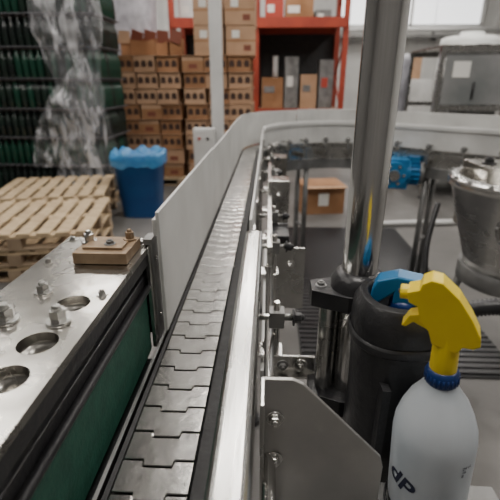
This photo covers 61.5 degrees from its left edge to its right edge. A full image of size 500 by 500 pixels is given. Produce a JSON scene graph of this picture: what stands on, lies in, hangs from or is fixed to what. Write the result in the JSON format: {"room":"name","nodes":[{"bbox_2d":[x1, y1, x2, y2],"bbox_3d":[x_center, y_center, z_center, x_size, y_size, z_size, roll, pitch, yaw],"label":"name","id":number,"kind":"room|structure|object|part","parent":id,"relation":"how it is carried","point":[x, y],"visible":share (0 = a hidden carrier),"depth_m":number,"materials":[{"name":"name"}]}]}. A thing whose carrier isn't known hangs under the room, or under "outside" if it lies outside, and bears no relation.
{"room":"factory floor","nodes":[
{"label":"factory floor","id":0,"kind":"room"},
{"bbox_2d":[0,168,499,499],"bbox_3d":[0.729,-0.547,5.407,13.000,0.100,15.500,1,22,2],"label":"floor","id":1,"kind":"structure","parent":0,"point":[483,395],"depth_m":3.80,"materials":[{"name":"concrete"}]},
{"bbox_2d":[0,197,113,281],"bbox_3d":[-1.867,-0.120,3.658,1.158,0.407,1.065,-3,22,-8],"label":"wooden pallets","id":2,"kind":"object","parent":1,"relation":"on","point":[21,247],"visible":0.73,"depth_m":3.39,"materials":[{"name":"brown wood"}]},
{"bbox_2d":[0,175,117,225],"bbox_3d":[-2.131,-0.519,4.653,1.157,0.407,1.066,-4,22,-10],"label":"wooden pallets","id":3,"kind":"object","parent":1,"relation":"on","point":[65,190],"visible":0.58,"depth_m":4.52,"materials":[{"name":"brown wood"}]},
{"bbox_2d":[0,0,130,201],"bbox_3d":[-2.604,-1.955,5.405,1.805,2.516,0.850,1,22,2],"label":"glass bottles","id":4,"kind":"object","parent":1,"relation":"on","point":[33,74],"visible":0.92,"depth_m":5.04,"materials":[{"name":"green glass"}]},
{"bbox_2d":[33,0,105,176],"bbox_3d":[-2.074,-1.847,4.888,0.900,2.300,0.099,1,22,2],"label":"plastic film","id":5,"kind":"object","parent":4,"relation":"attached to","point":[73,44],"visible":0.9,"depth_m":4.71,"materials":[{"name":"white"}]},
{"bbox_2d":[34,91,98,167],"bbox_3d":[-2.145,-1.557,4.862,0.970,1.220,0.128,1,22,2],"label":"plastic film","id":6,"kind":"object","parent":5,"relation":"attached to","point":[59,95],"visible":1,"depth_m":4.99,"materials":[{"name":"white"}]},
{"bbox_2d":[0,228,164,499],"bbox_3d":[-0.250,0.604,0.728,0.162,1.238,1.120,1,22,2],"label":"machine","id":7,"kind":"object","parent":1,"relation":"on","point":[76,326],"visible":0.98,"depth_m":0.49,"materials":[{"name":"metal"}]},
{"bbox_2d":[113,0,156,54],"bbox_3d":[-2.164,-2.856,7.208,1.238,2.850,0.723,1,22,2],"label":"wall","id":8,"kind":"structure","parent":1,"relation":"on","point":[139,15],"depth_m":6.54,"materials":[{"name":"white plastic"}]},
{"bbox_2d":[109,145,166,217],"bbox_3d":[-1.255,-0.784,4.835,0.600,0.766,0.509,1,22,2],"label":"waste bin","id":9,"kind":"object","parent":1,"relation":"on","point":[139,172],"visible":0.97,"depth_m":4.67,"materials":[{"name":"blue plastic"}]},
{"bbox_2d":[117,29,189,185],"bbox_3d":[-1.393,-2.125,6.356,0.968,2.126,0.975,1,22,2],"label":"cartons","id":10,"kind":"object","parent":1,"relation":"on","point":[153,84],"visible":0.77,"depth_m":5.87,"materials":[{"name":"brown cardboard"}]},
{"bbox_2d":[208,0,223,143],"bbox_3d":[-0.317,-2.580,3.624,0.230,5.000,0.230,1,22,2],"label":"steel column","id":11,"kind":"structure","parent":1,"relation":"on","point":[214,6],"depth_m":3.92,"materials":[{"name":"white metal"}]},
{"bbox_2d":[193,128,215,165],"bbox_3d":[-0.438,-0.994,4.101,0.200,0.380,0.188,1,22,2],"label":"control box","id":12,"kind":"object","parent":11,"relation":"attached to","point":[204,139],"visible":0.81,"depth_m":4.00,"materials":[{"name":"white plastic"}]},
{"bbox_2d":[181,0,256,171],"bbox_3d":[-0.410,-2.282,6.246,1.005,2.498,0.980,1,22,2],"label":"cartons","id":13,"kind":"object","parent":1,"relation":"on","point":[239,17],"visible":0.57,"depth_m":5.69,"materials":[{"name":"brown cardboard"}]},
{"bbox_2d":[167,0,350,144],"bbox_3d":[0.170,-3.603,7.930,3.110,3.700,1.160,1,22,2],"label":"rack","id":14,"kind":"object","parent":1,"relation":"on","point":[328,24],"visible":0.49,"depth_m":7.42,"materials":[{"name":"red metal"}]},
{"bbox_2d":[186,34,334,143],"bbox_3d":[0.207,-3.327,8.723,3.000,2.600,0.030,1,22,2],"label":"panel","id":15,"kind":"object","parent":14,"relation":"attached to","point":[310,48],"visible":0.07,"depth_m":8.42,"materials":[{"name":"black metal"}]},
{"bbox_2d":[262,56,334,107],"bbox_3d":[0.894,-2.752,8.226,1.330,1.900,0.620,1,22,2],"label":"boxes","id":16,"kind":"object","parent":14,"relation":"on","point":[315,90],"visible":0.59,"depth_m":7.90,"materials":[{"name":"cardboard"}]},
{"bbox_2d":[92,109,499,499],"bbox_3d":[0.286,0.147,1.847,2.412,1.256,3.639,20,29,40],"label":"conveyor","id":17,"kind":"object","parent":1,"relation":"on","point":[188,430],"visible":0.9,"depth_m":0.72,"materials":[{"name":"metal"}]},
{"bbox_3d":[0.261,-0.226,1.702,2.343,0.007,3.548,20,29,40],"label":"chain","id":18,"kind":"part","parent":17,"relation":"part of","materials":[{"name":"metal"}]},
{"bbox_3d":[-0.018,0.215,0.340,0.037,0.052,1.270,1,22,2],"label":"rail","id":19,"kind":"part","parent":17,"relation":"part of","materials":[{"name":"silver metal"}]},
{"bbox_3d":[0.083,0.264,0.481,0.144,0.252,0.044,1,22,2],"label":"gusset plate","id":20,"kind":"part","parent":17,"relation":"part of","materials":[{"name":"grey metal"}]},
{"bbox_3d":[1.060,-0.552,2.963,0.328,0.216,0.239,1,22,2],"label":"drive motor","id":21,"kind":"part","parent":17,"relation":"part of","materials":[{"name":"blue paint"}]},
{"bbox_2d":[377,478,498,499],"bbox_3d":[0.151,0.343,0.530,0.330,0.069,0.111,1,22,2],"label":"shelf","id":22,"kind":"object","parent":17,"relation":"attached to","point":[475,492],"depth_m":0.54,"materials":[{"name":"metal"}]},
{"bbox_2d":[299,178,347,214],"bbox_3d":[0.843,-0.638,5.042,0.500,0.340,0.500,-2,22,-6],"label":"cardboard box","id":23,"kind":"object","parent":1,"relation":"on","point":[325,195],"visible":0.79,"depth_m":4.92,"materials":[{"name":"brown cardboard"}]},
{"bbox_2d":[307,0,410,418],"bbox_3d":[0.162,0.066,0.635,0.160,2.306,0.160,1,22,2],"label":"steel post","id":24,"kind":"object","parent":1,"relation":"on","point":[385,27],"visible":0.8,"depth_m":0.56,"materials":[{"name":"silver metal"}]},
{"bbox_2d":[343,278,431,481],"bbox_3d":[0.196,0.604,0.779,0.130,1.200,0.178,1,22,2],"label":"holder","id":25,"kind":"object","parent":1,"relation":"on","point":[387,357],"visible":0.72,"depth_m":0.52,"materials":[{"name":"black plastic"}]},
{"bbox_2d":[371,269,422,309],"bbox_3d":[0.199,0.088,0.550,0.088,0.124,0.066,1,22,2],"label":"spray bottle","id":26,"kind":"object","parent":25,"relation":"in","point":[387,283],"visible":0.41,"depth_m":0.53,"materials":[{"name":"blue plastic"}]},
{"bbox_2d":[288,227,499,379],"bbox_3d":[0.907,0.216,3.334,1.150,0.022,2.404,1,22,2],"label":"rubber floor mat","id":27,"kind":"object","parent":1,"relation":"on","point":[324,246],"visible":0.15,"depth_m":3.48,"materials":[{"name":"black rubber"}]},
{"bbox_2d":[397,54,410,110],"bbox_3d":[2.004,-1.910,6.256,0.435,1.800,0.620,1,22,2],"label":"load","id":28,"kind":"object","parent":1,"relation":"on","point":[407,59],"visible":0.16,"depth_m":5.78,"materials":[{"name":"white"}]},
{"bbox_2d":[407,58,432,111],"bbox_3d":[2.922,-2.656,8.055,0.700,1.850,0.830,1,22,2],"label":"storage cabinet","id":29,"kind":"object","parent":1,"relation":"on","point":[420,89],"visible":0.19,"depth_m":7.54,"materials":[{"name":"white paint"}]},
{"bbox_2d":[383,219,456,225],"bbox_3d":[2.640,-0.306,4.575,3.118,0.059,0.104,-1,22,-3],"label":"pipe","id":30,"kind":"object","parent":1,"relation":"on","point":[438,221],"visible":0.36,"depth_m":4.53,"materials":[{"name":"white metal"}]},
{"bbox_2d":[422,202,440,274],"bbox_3d":[0.805,0.283,2.008,0.162,0.892,0.679,16,27,34],"label":"power cable","id":31,"kind":"object","parent":1,"relation":"on","point":[436,208],"visible":0.3,"depth_m":2.10,"materials":[{"name":"black plastic"}]},
{"bbox_2d":[404,44,499,198],"bbox_3d":[3.592,-1.764,5.810,2.630,1.860,1.279,1,22,2],"label":"machine","id":32,"kind":"object","parent":1,"relation":"on","point":[470,81],"visible":0.39,"depth_m":5.11,"materials":[{"name":"metal"}]},
{"bbox_2d":[430,31,499,110],"bbox_3d":[3.991,-2.847,7.939,1.060,2.290,1.070,1,22,2],"label":"storage tank","id":33,"kind":"object","parent":1,"relation":"on","point":[468,37],"visible":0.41,"depth_m":7.22,"materials":[{"name":"white plastic"}]},
{"bbox_2d":[447,157,499,297],"bbox_3d":[1.209,0.154,1.988,0.661,1.143,0.661,1,22,2],"label":"metal container","id":34,"kind":"object","parent":1,"relation":"on","point":[475,185],"visible":0.98,"depth_m":1.81,"materials":[{"name":"metal"}]},
{"bbox_2d":[468,297,499,316],"bbox_3d":[0.821,0.516,1.343,0.733,0.908,0.266,-2,22,-5],"label":"corrugated hose","id":35,"kind":"object","parent":1,"relation":"on","point":[490,306],"visible":0.12,"depth_m":1.10,"materials":[{"name":"black plastic"}]},
{"bbox_2d":[156,0,499,115],"bbox_3d":[1.069,-5.812,11.704,13.000,5.000,0.180,1,22,2],"label":"wall","id":36,"kind":"structure","parent":0,"point":[492,10],"depth_m":11.56,"materials":[{"name":"white paint"}]},
{"bbox_2d":[341,0,486,27],"bbox_3d":[4.290,-6.731,11.040,3.840,1.580,0.090,1,22,2],"label":"window","id":37,"kind":"structure","parent":36,"relation":"in","point":[450,13],"depth_m":11.18,"materials":[{"name":"white glass"}]},
{"bbox_2d":[340,0,499,40],"bbox_3d":[4.804,-6.816,10.847,5.300,2.500,0.400,1,22,2],"label":"cable tray","id":38,"kind":"object","parent":36,"relation":"attached to","point":[432,36],"visible":0.49,"depth_m":11.12,"materials":[{"name":"metal"}]},
{"bbox_2d":[388,271,480,499],"bbox_3d":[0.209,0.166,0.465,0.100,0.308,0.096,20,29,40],"label":"spray bottle","id":39,"kind":"object","parent":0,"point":[434,438],"visible":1,"depth_m":0.43,"materials":[{"name":"white plastic"}]}
]}

